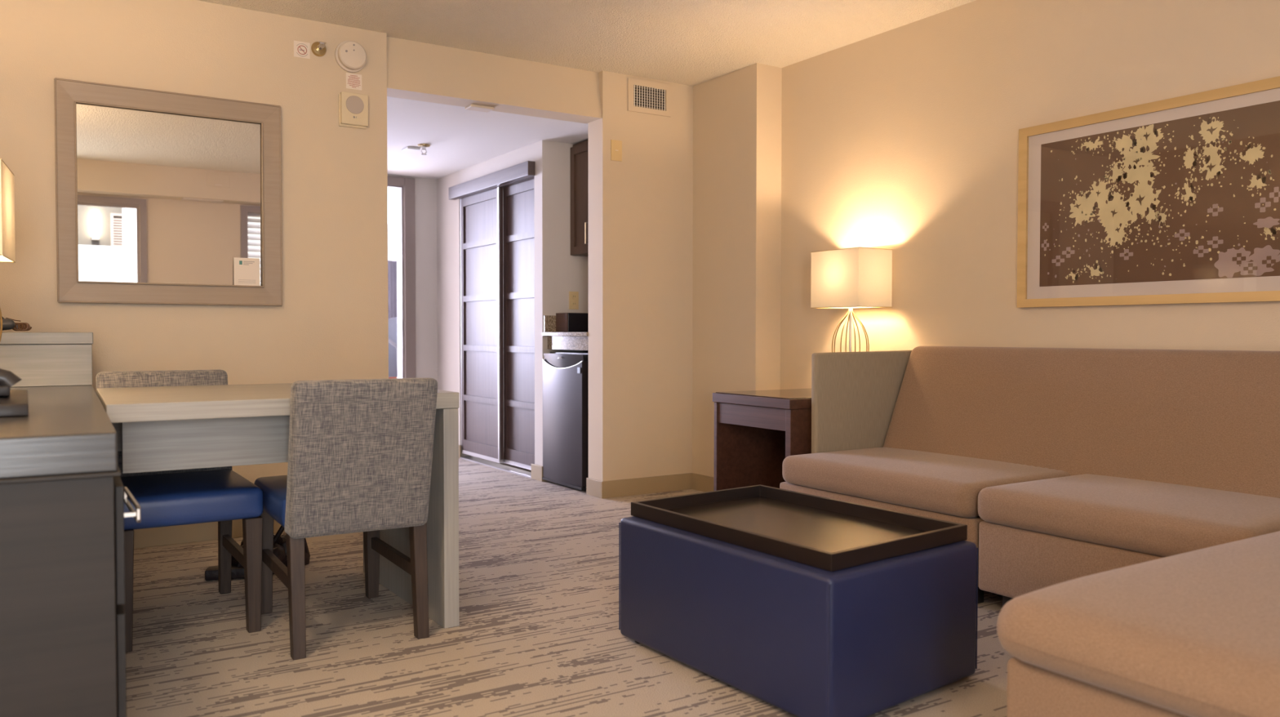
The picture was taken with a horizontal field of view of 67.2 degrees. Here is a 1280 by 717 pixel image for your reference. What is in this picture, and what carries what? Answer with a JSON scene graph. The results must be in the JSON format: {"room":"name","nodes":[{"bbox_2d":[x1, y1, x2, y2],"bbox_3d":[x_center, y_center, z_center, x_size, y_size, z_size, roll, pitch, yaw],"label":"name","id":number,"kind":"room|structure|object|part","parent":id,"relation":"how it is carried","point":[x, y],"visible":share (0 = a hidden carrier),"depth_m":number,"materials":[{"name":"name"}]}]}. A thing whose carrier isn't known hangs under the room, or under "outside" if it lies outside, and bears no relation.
{"room":"hotel room","nodes":[
{"label":"hotel room","id":0,"kind":"room"},
{"bbox_2d":[0,0,601,483],"bbox_3d":[-1.774,-0.406,4.755,3.580,2.502,0.189,-1,2,-33],"label":"wall","id":1,"kind":"structure","parent":0,"point":[331,322],"depth_m":4.63,"materials":[{"name":"beige paint"}]},
{"bbox_2d":[53,77,282,306],"bbox_3d":[-2.121,-0.727,4.389,0.931,0.960,0.033,-1,2,-33],"label":"wall mirror","id":2,"kind":"object","parent":1,"relation":"attached to","point":[158,193],"visible":1,"depth_m":4.37,"materials":[{"name":"brown wood"}]},
{"bbox_3d":[-2.130,-0.727,4.394,0.768,0.778,0.013,-1,2,-33],"label":"glass","id":3,"kind":"part","parent":2,"relation":"part of","materials":[{"name":"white mirror"}]},
{"bbox_2d":[233,257,259,285],"bbox_3d":[-1.862,-0.411,4.560,0.115,0.130,0.002,-1,2,-33],"label":"card","id":4,"kind":"object","parent":2,"relation":"attached to","point":[246,270],"visible":1,"depth_m":4.56,"materials":[{"name":"beige paper"}]},
{"bbox_2d":[133,518,284,548],"bbox_3d":[-1.861,0.799,4.612,1.348,0.100,0.012,-1,2,-33],"label":"baseboard","id":5,"kind":"structure","parent":1,"relation":"attached to","point":[187,533],"depth_m":4.44,"materials":[{"name":"beige plastic"}]},
{"bbox_2d":[293,40,310,58],"bbox_3d":[-1.648,-1.505,4.693,0.076,0.077,0.004,-1,2,-33],"label":"sticker","id":6,"kind":"object","parent":1,"relation":"attached to","point":[301,49],"visible":1,"depth_m":4.69,"materials":[{"name":"beige paper"}]},
{"bbox_2d":[311,41,326,56],"bbox_3d":[-1.561,-1.520,4.706,0.072,0.072,0.075,-1,2,-33],"label":"sprinkler","id":7,"kind":"object","parent":1,"relation":"attached to","point":[318,48],"visible":1,"depth_m":4.72,"materials":[{"name":"gold metal"}]},
{"bbox_2d":[334,40,366,72],"bbox_3d":[-1.436,-1.509,4.798,0.156,0.156,0.056,-1,2,-33],"label":"smoke detector","id":8,"kind":"object","parent":1,"relation":"attached to","point":[350,56],"visible":1,"depth_m":4.78,"materials":[{"name":"beige plastic"}]},
{"bbox_2d":[338,91,368,128],"bbox_3d":[-1.433,-1.241,4.818,0.139,0.166,0.038,-1,2,-33],"label":"speaker","id":9,"kind":"object","parent":1,"relation":"attached to","point":[353,107],"visible":1,"depth_m":4.80},
{"bbox_2d":[346,95,364,114],"bbox_3d":[-1.422,-1.266,4.804,0.090,0.090,0.004,-1,2,-33],"label":"grille","id":10,"kind":"object","parent":9,"relation":"attached to","point":[354,104],"depth_m":4.80,"materials":[{"name":"beige plastic"}]},
{"bbox_2d":[346,72,361,90],"bbox_3d":[-1.436,-1.390,4.833,0.079,0.077,0.002,-1,2,-33],"label":"warning sticker","id":11,"kind":"object","parent":1,"relation":"attached to","point":[353,81],"visible":1,"depth_m":4.83,"materials":[{"name":"beige paper"}]},
{"bbox_2d":[347,75,360,88],"bbox_3d":[-1.436,-1.390,4.833,0.066,0.061,0.001,-1,2,-33],"label":"print","id":12,"kind":"object","parent":11,"relation":"attached to","point":[353,81],"depth_m":4.83,"materials":[{"name":"red"}]},
{"bbox_2d":[387,174,503,381],"bbox_3d":[-2.307,-0.391,7.538,4.300,2.329,0.120,-1,2,-33],"label":"wall","id":13,"kind":"structure","parent":0,"point":[425,188],"depth_m":7.83,"materials":[{"name":"beige paint"}]},
{"bbox_2d":[387,176,416,377],"bbox_3d":[-2.292,-0.334,7.536,1.060,2.215,0.142,-1,2,-33],"label":"door","id":14,"kind":"structure","parent":13,"relation":"in","point":[406,263],"depth_m":7.73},
{"bbox_3d":[-1.932,-0.262,7.759,0.004,0.100,0.040,-1,2,-33],"label":"strike plate","id":15,"kind":"part","parent":14,"relation":"part of","materials":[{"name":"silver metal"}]},
{"bbox_2d":[386,96,588,225],"bbox_3d":[-2.186,-1.521,8.108,2.350,0.100,5.940,-1,2,-33],"label":"ceiling","id":16,"kind":"structure","parent":0,"point":[459,138],"depth_m":6.14,"materials":[{"name":"white paint"}]},
{"bbox_2d":[401,146,420,152],"bbox_3d":[-1.562,-1.423,6.561,0.090,0.014,0.120,-1,2,-33],"label":"ceiling plate","id":17,"kind":"object","parent":16,"relation":"attached to","point":[412,149],"visible":1,"depth_m":6.53,"materials":[{"name":"white paint"}]},
{"bbox_2d":[417,143,430,155],"bbox_3d":[-1.445,-1.395,6.435,0.084,0.064,0.084,-1,2,-33],"label":"sprinkler","id":18,"kind":"object","parent":16,"relation":"attached to","point":[424,146],"visible":1,"depth_m":6.42,"materials":[{"name":"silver metal"}]},
{"bbox_2d":[465,103,494,112],"bbox_3d":[-0.892,-1.391,5.357,0.140,0.014,0.090,-1,2,-33],"label":"ceiling plate","id":19,"kind":"object","parent":16,"relation":"attached to","point":[471,107],"visible":1,"depth_m":5.34,"materials":[{"name":"beige plastic"}]},
{"bbox_2d":[436,140,588,466],"bbox_3d":[-0.839,-0.334,7.292,0.740,2.229,1.887,-1,2,-33],"label":"wall","id":20,"kind":"structure","parent":0,"point":[557,273],"depth_m":6.39,"materials":[{"name":"beige paint"}]},
{"bbox_2d":[458,444,546,481],"bbox_3d":[-1.155,0.736,7.112,0.179,0.100,1.917,-1,2,-38],"label":"baseboard","id":21,"kind":"structure","parent":20,"relation":"attached to","point":[536,469],"depth_m":6.37,"materials":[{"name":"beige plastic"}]},
{"bbox_2d":[568,291,578,309],"bbox_3d":[-0.441,-0.387,6.419,0.072,0.119,0.010,-1,2,-33],"label":"wall outlet","id":22,"kind":"object","parent":20,"relation":"attached to","point":[573,295],"visible":1,"depth_m":6.42,"materials":[{"name":"brown plastic"}]},
{"bbox_2d":[125,455,1013,716],"bbox_3d":[-0.992,0.889,5.067,5.800,0.100,12.450,-1,2,-33],"label":"floor","id":23,"kind":"structure","parent":0,"point":[538,633],"depth_m":3.00,"materials":[{"name":"carpet"}]},
{"bbox_2d":[0,385,140,716],"bbox_3d":[-2.064,0.507,2.848,0.913,0.775,2.711,-1,2,-33],"label":"dresser","id":24,"kind":"object","parent":23,"relation":"on","point":[63,494],"visible":1,"depth_m":1.86,"materials":[{"name":"grey wood"}]},
{"bbox_2d":[0,158,16,341],"bbox_3d":[-2.103,-0.244,2.999,0.238,0.720,0.340,-1,2,-27],"label":"table lamp","id":25,"kind":"object","parent":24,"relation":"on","point":[7,242],"visible":1,"depth_m":3.03,"materials":[{"name":"silver metal"}]},
{"bbox_3d":[-2.103,-0.459,2.994,0.234,0.288,0.336,-1,2,-27],"label":"lamp shade","id":26,"kind":"part","parent":25,"relation":"part of","materials":[{"name":"fabric"}]},
{"bbox_2d":[0,368,28,416],"bbox_3d":[-1.565,0.075,2.269,0.206,0.115,0.194,-1,2,-33],"label":"telephone","id":27,"kind":"object","parent":24,"relation":"on","point":[15,402],"visible":1,"depth_m":2.28,"materials":[{"name":"black plastic"}]},
{"bbox_2d":[0,332,93,386],"bbox_3d":[-2.590,-0.002,3.675,0.837,0.198,0.734,-1,2,-33],"label":"storage cabinet","id":28,"kind":"object","parent":24,"relation":"on","point":[37,358],"visible":1,"depth_m":3.52,"materials":[{"name":"grey wood"}]},
{"bbox_2d":[0,315,31,330],"bbox_3d":[-2.395,-0.139,3.498,0.312,0.081,0.120,-1,2,-33],"label":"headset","id":29,"kind":"object","parent":28,"relation":"on","point":[7,323],"visible":0.94,"depth_m":3.54,"materials":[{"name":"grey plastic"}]},
{"bbox_3d":[-1.248,0.370,2.276,0.015,0.240,0.761,-1,2,-31],"label":"drawer","id":30,"kind":"part","parent":24,"relation":"part of","materials":[{"name":"grey wood"}]},
{"bbox_3d":[-1.248,0.640,2.283,0.015,0.260,0.761,-1,2,-31],"label":"drawer","id":31,"kind":"part","parent":24,"relation":"part of","materials":[{"name":"wood"}]},
{"bbox_3d":[-1.116,0.315,2.086,0.032,0.034,0.300,-1,2,-33],"label":"handle","id":32,"kind":"part","parent":24,"relation":"part of","materials":[{"name":"silver metal"}]},
{"bbox_2d":[95,369,263,652],"bbox_3d":[-1.586,0.468,3.292,0.440,0.832,0.687,-1,2,-33],"label":"dining chair","id":33,"kind":"object","parent":23,"relation":"on","point":[221,495],"visible":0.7,"depth_m":3.12,"materials":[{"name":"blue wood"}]},
{"bbox_3d":[-1.574,0.707,2.937,0.054,0.372,0.054,-1,2,-33],"label":"leg","id":34,"kind":"part","parent":33,"relation":"part of","materials":[{"name":"brown wood"}]},
{"bbox_3d":[-1.718,0.285,3.493,0.434,0.477,0.197,-1,2,-33],"label":"backrest","id":35,"kind":"part","parent":33,"relation":"part of","materials":[{"name":"grey fabric"}]},
{"bbox_3d":[-1.540,0.465,3.221,0.440,0.114,0.519,-1,2,-33],"label":"seat","id":36,"kind":"part","parent":33,"relation":"part of","materials":[{"name":"blue leather"}]},
{"bbox_3d":[-1.545,0.690,3.584,0.044,0.372,0.078,-1,2,-33],"label":"leg","id":37,"kind":"part","parent":33,"relation":"part of","materials":[{"name":"brown wood"}]},
{"bbox_3d":[-1.262,0.702,3.139,0.054,0.372,0.054,-1,2,-33],"label":"leg","id":38,"kind":"part","parent":33,"relation":"part of","materials":[{"name":"brown wood"}]},
{"bbox_2d":[204,524,310,580],"bbox_3d":[-1.551,0.775,3.919,0.423,0.182,0.266,-1,2,-33],"label":"chair base","id":39,"kind":"object","parent":23,"relation":"on","point":[279,541],"visible":0.22,"depth_m":3.89,"materials":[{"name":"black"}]},
{"bbox_2d":[96,382,459,627],"bbox_3d":[-1.268,0.496,3.284,1.021,0.776,0.900,-1,2,-33],"label":"dining table","id":40,"kind":"object","parent":23,"relation":"on","point":[158,428],"visible":0.42,"depth_m":2.99,"materials":[{"name":"grey wood"}]},
{"bbox_3d":[-0.863,0.516,3.546,0.052,0.724,0.894,-1,2,-33],"label":"leg panel","id":41,"kind":"part","parent":40,"relation":"part of","materials":[{"name":"grey wood"}]},
{"bbox_2d":[253,377,437,659],"bbox_3d":[-0.984,0.471,3.174,0.440,0.832,0.687,-1,2,-31],"label":"dining chair","id":42,"kind":"object","parent":23,"relation":"on","point":[360,451],"visible":0.96,"depth_m":2.92,"materials":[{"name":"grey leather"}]},
{"bbox_3d":[-1.304,0.697,3.348,0.054,0.372,0.054,-1,2,-31],"label":"leg","id":43,"kind":"part","parent":42,"relation":"part of","materials":[{"name":"brown wood"}]},
{"bbox_3d":[-1.028,0.464,3.245,0.440,0.114,0.519,-1,2,-31],"label":"seat","id":44,"kind":"part","parent":42,"relation":"part of","materials":[{"name":"blue leather"}]},
{"bbox_3d":[-1.032,0.709,2.895,0.044,0.372,0.078,-1,2,-31],"label":"leg","id":45,"kind":"part","parent":42,"relation":"part of","materials":[{"name":"brown wood"}]},
{"bbox_3d":[-0.857,0.299,2.960,0.434,0.477,0.197,-1,2,-31],"label":"backrest","id":46,"kind":"part","parent":42,"relation":"part of","materials":[{"name":"grey fabric"}]},
{"bbox_3d":[-0.987,0.692,3.541,0.054,0.372,0.054,-1,2,-31],"label":"leg","id":47,"kind":"part","parent":42,"relation":"part of","materials":[{"name":"brown wood"}]},
{"bbox_3d":[-0.710,0.704,3.091,0.044,0.372,0.078,-1,2,-31],"label":"leg","id":48,"kind":"part","parent":42,"relation":"part of","materials":[{"name":"brown wood"}]},
{"bbox_2d":[448,160,534,478],"bbox_3d":[-1.054,-0.264,6.977,0.145,2.105,1.393,-1,2,-33],"label":"sliding closet","id":49,"kind":"object","parent":23,"relation":"on","point":[497,322],"visible":0.84,"depth_m":6.90,"materials":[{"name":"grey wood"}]},
{"bbox_3d":[-1.183,-1.020,7.172,0.008,0.283,0.605,-1,2,-33],"label":"door panel","id":50,"kind":"part","parent":49,"relation":"part of","materials":[{"name":"brown wood"}]},
{"bbox_3d":[-1.197,-0.246,7.174,0.012,1.960,0.717,-1,2,-33],"label":"edge pull","id":51,"kind":"part","parent":49,"relation":"part of","materials":[{"name":"silver metal"}]},
{"bbox_3d":[-1.184,-0.655,7.181,0.008,0.360,0.605,-1,2,-33],"label":"door panel","id":52,"kind":"part","parent":49,"relation":"part of","materials":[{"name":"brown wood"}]},
{"bbox_3d":[-1.184,-0.265,7.191,0.008,0.332,0.605,-1,2,-33],"label":"door panel","id":53,"kind":"part","parent":49,"relation":"part of","materials":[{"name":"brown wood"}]},
{"bbox_3d":[-1.185,0.115,7.201,0.008,0.340,0.605,-1,2,-33],"label":"door panel","id":54,"kind":"part","parent":49,"relation":"part of","materials":[{"name":"brown wood"}]},
{"bbox_3d":[-1.185,0.481,7.211,0.008,0.304,0.605,-1,2,-33],"label":"door panel","id":55,"kind":"part","parent":49,"relation":"part of","materials":[{"name":"brown wood"}]},
{"bbox_3d":[-1.184,-0.255,7.184,0.028,1.944,0.715,-1,2,-33],"label":"door","id":56,"kind":"part","parent":49,"relation":"part of","materials":[{"name":"brown wood"}]},
{"bbox_3d":[-0.812,-0.241,6.677,0.028,1.944,0.580,-1,2,-33],"label":"door","id":57,"kind":"part","parent":49,"relation":"part of","materials":[{"name":"brown wood"}]},
{"bbox_3d":[-0.811,-1.007,6.665,0.008,0.283,0.470,-1,2,-33],"label":"door panel","id":58,"kind":"part","parent":49,"relation":"part of","materials":[{"name":"brown wood"}]},
{"bbox_3d":[-0.812,-0.641,6.675,0.008,0.360,0.470,-1,2,-33],"label":"door panel","id":59,"kind":"part","parent":49,"relation":"part of","materials":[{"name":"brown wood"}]},
{"bbox_3d":[-0.812,-0.251,6.685,0.008,0.332,0.470,-1,2,-33],"label":"door panel","id":60,"kind":"part","parent":49,"relation":"part of","materials":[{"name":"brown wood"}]},
{"bbox_3d":[-0.813,0.129,6.695,0.008,0.340,0.470,-1,2,-33],"label":"door panel","id":61,"kind":"part","parent":49,"relation":"part of","materials":[{"name":"brown wood"}]},
{"bbox_3d":[-0.813,0.494,6.704,0.008,0.304,0.470,-1,2,-33],"label":"door panel","id":62,"kind":"part","parent":49,"relation":"part of","materials":[{"name":"brown wood"}]},
{"bbox_2d":[542,351,588,489],"bbox_3d":[-0.253,0.385,6.218,0.599,0.850,0.555,-1,2,-33],"label":"mini refrigerator","id":63,"kind":"object","parent":23,"relation":"on","point":[565,374],"visible":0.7,"depth_m":6.00,"materials":[{"name":"black"}]},
{"bbox_2d":[542,315,588,350],"bbox_3d":[-0.195,-0.168,6.232,0.681,0.222,0.596,-1,2,-33],"label":"countertop","id":64,"kind":"structure","parent":63,"relation":"on","point":[580,342],"depth_m":6.15,"materials":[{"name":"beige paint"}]},
{"bbox_2d":[555,312,588,332],"bbox_3d":[-0.287,-0.238,6.407,0.535,0.123,0.148,-1,2,-33],"label":"storage box","id":65,"kind":"object","parent":64,"relation":"on","point":[565,322],"visible":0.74,"depth_m":6.25,"materials":[{"name":"black wood"}]},
{"bbox_3d":[-0.508,-0.236,6.265,0.010,0.121,0.148,-1,2,-33],"label":"panel","id":66,"kind":"part","parent":65,"relation":"part of","materials":[{"name":"brown wood"}]},
{"bbox_2d":[712,387,811,490],"bbox_3d":[0.831,0.509,4.848,0.725,0.674,0.587,-1,2,-33],"label":"end table","id":67,"kind":"object","parent":23,"relation":"on","point":[755,431],"visible":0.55,"depth_m":4.88,"materials":[{"name":"brown wood"}]},
{"bbox_3d":[0.679,0.528,5.081,0.707,0.623,0.024,-1,2,-33],"label":"panel","id":68,"kind":"part","parent":67,"relation":"part of","materials":[{"name":"brown wood"}]},
{"bbox_3d":[0.834,0.174,4.841,0.709,0.004,0.563,-1,2,-33],"label":"glass","id":69,"kind":"part","parent":67,"relation":"part of","materials":[{"name":"brown"}]},
{"bbox_3d":[0.977,0.540,4.620,0.707,0.623,0.036,-1,2,-33],"label":"panel","id":70,"kind":"part","parent":67,"relation":"part of","materials":[{"name":"brown wood"}]},
{"bbox_2d":[810,246,892,351],"bbox_3d":[1.075,-0.190,4.911,0.238,0.720,0.340,-1,2,-33],"label":"table lamp","id":71,"kind":"object","parent":67,"relation":"on","point":[851,278],"visible":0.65,"depth_m":4.80,"materials":[{"name":"beige fabric"}]},
{"bbox_3d":[1.074,-0.085,4.914,0.022,0.490,0.022,-1,2,-33],"label":"stem","id":72,"kind":"part","parent":71,"relation":"part of","materials":[{"name":"silver metal"}]},
{"bbox_3d":[1.075,-0.404,4.905,0.234,0.288,0.336,-1,2,-33],"label":"lamp shade","id":73,"kind":"part","parent":71,"relation":"part of","materials":[{"name":"fabric"}]},
{"bbox_2d":[618,515,977,716],"bbox_3d":[0.440,0.702,2.877,0.661,0.388,0.986,-1,2,-33],"label":"ottoman","id":74,"kind":"object","parent":23,"relation":"on","point":[801,639],"visible":0.89,"depth_m":2.53,"materials":[{"name":"blue leather"}]},
{"bbox_2d":[631,484,967,571],"bbox_3d":[0.448,0.485,2.894,0.605,0.043,0.938,-1,2,-33],"label":"serving tray","id":75,"kind":"object","parent":74,"relation":"on","point":[825,533],"visible":1,"depth_m":2.86,"materials":[{"name":"black paint"}]},
{"bbox_2d":[779,346,1279,716],"bbox_3d":[1.237,0.437,3.029,2.060,0.912,2.740,-1,2,-33],"label":"sectional sofa","id":76,"kind":"object","parent":23,"relation":"on","point":[1122,506],"visible":0.98,"depth_m":3.28,"materials":[{"name":"brown fabric"}]},
{"bbox_3d":[1.075,0.249,4.523,0.700,0.572,0.040,-1,2,-33],"label":"arm panel","id":77,"kind":"part","parent":76,"relation":"part of","materials":[{"name":"beige fabric"}]},
{"bbox_2d":[782,446,1071,517],"bbox_3d":[1.180,0.491,3.988,0.721,0.142,1.021,-1,2,-33],"label":"seat cushion","id":78,"kind":"object","parent":76,"relation":"on","point":[930,482],"depth_m":3.80,"materials":[{"name":"beige fabric"}]},
{"bbox_3d":[1.203,0.845,3.488,0.060,0.074,0.060,-1,2,-33],"label":"leg","id":79,"kind":"part","parent":76,"relation":"part of","materials":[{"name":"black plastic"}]},
{"bbox_3d":[1.301,0.849,3.337,0.060,0.074,0.060,-1,2,-33],"label":"leg","id":80,"kind":"part","parent":76,"relation":"part of","materials":[{"name":"black plastic"}]},
{"bbox_3d":[1.957,0.261,3.476,0.314,0.582,2.668,-1,2,-33],"label":"backrest","id":81,"kind":"part","parent":76,"relation":"part of","materials":[{"name":"brown fabric"}]},
{"bbox_2d":[977,473,1279,556],"bbox_3d":[1.708,0.513,3.169,0.721,0.142,0.924,-1,2,-33],"label":"seat cushion","id":82,"kind":"object","parent":76,"relation":"on","point":[1111,514],"depth_m":3.04,"materials":[{"name":"beige fabric"}]},
{"bbox_2d":[996,530,1279,716],"bbox_3d":[1.666,0.541,2.140,1.815,0.168,0.777,-1,2,-33],"label":"cushion","id":83,"kind":"object","parent":76,"relation":"on","point":[1196,633],"depth_m":1.80,"materials":[{"name":"beige fabric"}]},
{"bbox_2d":[195,0,976,86],"bbox_3d":[0.315,-1.642,2.302,4.666,0.100,6.400,-1,2,-33],"label":"ceiling","id":84,"kind":"structure","parent":0,"point":[689,42],"depth_m":4.80,"materials":[{"name":"beige paint"}]},
{"bbox_2d":[588,71,693,480],"bbox_3d":[0.063,-0.434,5.928,0.780,2.502,0.171,-1,2,-33],"label":"wall pier","id":85,"kind":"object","parent":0,"point":[641,205],"visible":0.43,"depth_m":5.79,"materials":[{"name":"beige paint"}]},
{"bbox_2d":[610,139,622,161],"bbox_3d":[-0.138,-1.224,5.671,0.076,0.121,0.009,-1,2,-33],"label":"wall plate","id":86,"kind":"object","parent":85,"relation":"attached to","point":[615,145],"visible":1,"depth_m":5.67,"materials":[{"name":"brown plastic"}]},
{"bbox_2d":[586,472,692,497],"bbox_3d":[0.004,0.768,5.918,0.662,0.100,0.187,-1,2,-33],"label":"baseboard","id":87,"kind":"object","parent":85,"relation":"attached to","point":[637,486],"visible":1,"depth_m":5.80,"materials":[{"name":"beige plastic"}]},
{"bbox_2d":[627,77,671,116],"bbox_3d":[0.058,-1.567,5.786,0.307,0.193,0.012,-1,2,-33],"label":"air vent","id":88,"kind":"object","parent":85,"relation":"attached to","point":[644,96],"visible":1,"depth_m":5.78,"materials":[{"name":"beige metal"}]},
{"bbox_3d":[0.060,-1.565,5.786,0.003,0.126,0.011,0,2,17],"label":"blade","id":89,"kind":"part","parent":88,"relation":"part of","materials":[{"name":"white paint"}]},
{"bbox_2d":[692,62,782,477],"bbox_3d":[0.623,-0.431,5.822,0.306,2.502,0.614,-1,2,-33],"label":"wall column","id":90,"kind":"structure","parent":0,"point":[736,255],"depth_m":5.64,"materials":[{"name":"beige paint"}]},
{"bbox_2d":[691,472,714,492],"bbox_3d":[0.572,0.771,5.808,0.198,0.100,0.614,-1,2,-33],"label":"baseboard","id":91,"kind":"structure","parent":90,"relation":"attached to","point":[701,482],"depth_m":5.92,"materials":[{"name":"beige plastic"}]},
{"bbox_2d":[780,0,1279,389],"bbox_3d":[2.400,-0.362,3.239,0.120,2.502,5.657,-1,2,-33],"label":"wall","id":92,"kind":"structure","parent":0,"point":[904,140],"depth_m":4.46,"materials":[{"name":"beige paint"}]},
{"bbox_2d":[1017,75,1279,307],"bbox_3d":[2.132,-0.594,3.508,0.031,0.778,1.710,-1,2,-33],"label":"framed picture","id":93,"kind":"object","parent":92,"relation":"attached to","point":[1176,200],"visible":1,"depth_m":3.72,"materials":[{"name":"light wood"},{"name":"printed paper"},{"name":"glass"}]},
{"bbox_3d":[-3.969,-0.460,10.116,4.100,2.329,0.120,-1,2,-33],"label":"bedroom window","id":94,"kind":"structure","parent":0,"visible":0},
{"bbox_3d":[-3.998,-0.733,10.061,3.700,1.779,0.071,-1,2,-33],"label":"window","id":95,"kind":"structure","parent":94,"relation":"attached to","visible":0},
{"bbox_2d":[387,258,397,318],"bbox_3d":[-2.917,-0.724,10.591,1.290,0.735,0.210,-1,2,-33],"label":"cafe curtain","id":96,"kind":"object","parent":95,"relation":"attached to","point":[392,264],"visible":0.04,"depth_m":10.63,"materials":[{"name":"grey fabric"}]},
{"bbox_3d":[0.122,-0.310,6.430,0.060,2.229,0.603,-1,2,-33],"label":"wall","id":97,"kind":"structure","parent":0,"visible":0},
{"bbox_2d":[570,139,588,256],"bbox_3d":[-0.120,-1.046,6.257,0.504,0.735,0.596,-1,2,-33],"label":"upper cabinet","id":98,"kind":"object","parent":97,"relation":"attached to","point":[580,151],"visible":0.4,"depth_m":6.30,"materials":[{"name":"brown wood"}]},
{"bbox_3d":[-0.373,-1.038,6.274,0.008,0.606,0.184,-1,2,-33],"label":"door panel","id":99,"kind":"part","parent":98,"relation":"part of","materials":[{"name":"brown wood"}]},
{"bbox_3d":[-0.339,-0.802,6.170,0.034,0.144,0.009,-1,2,-33],"label":"handle","id":100,"kind":"part","parent":98,"relation":"part of","materials":[{"name":"silver metal"}]}
]}

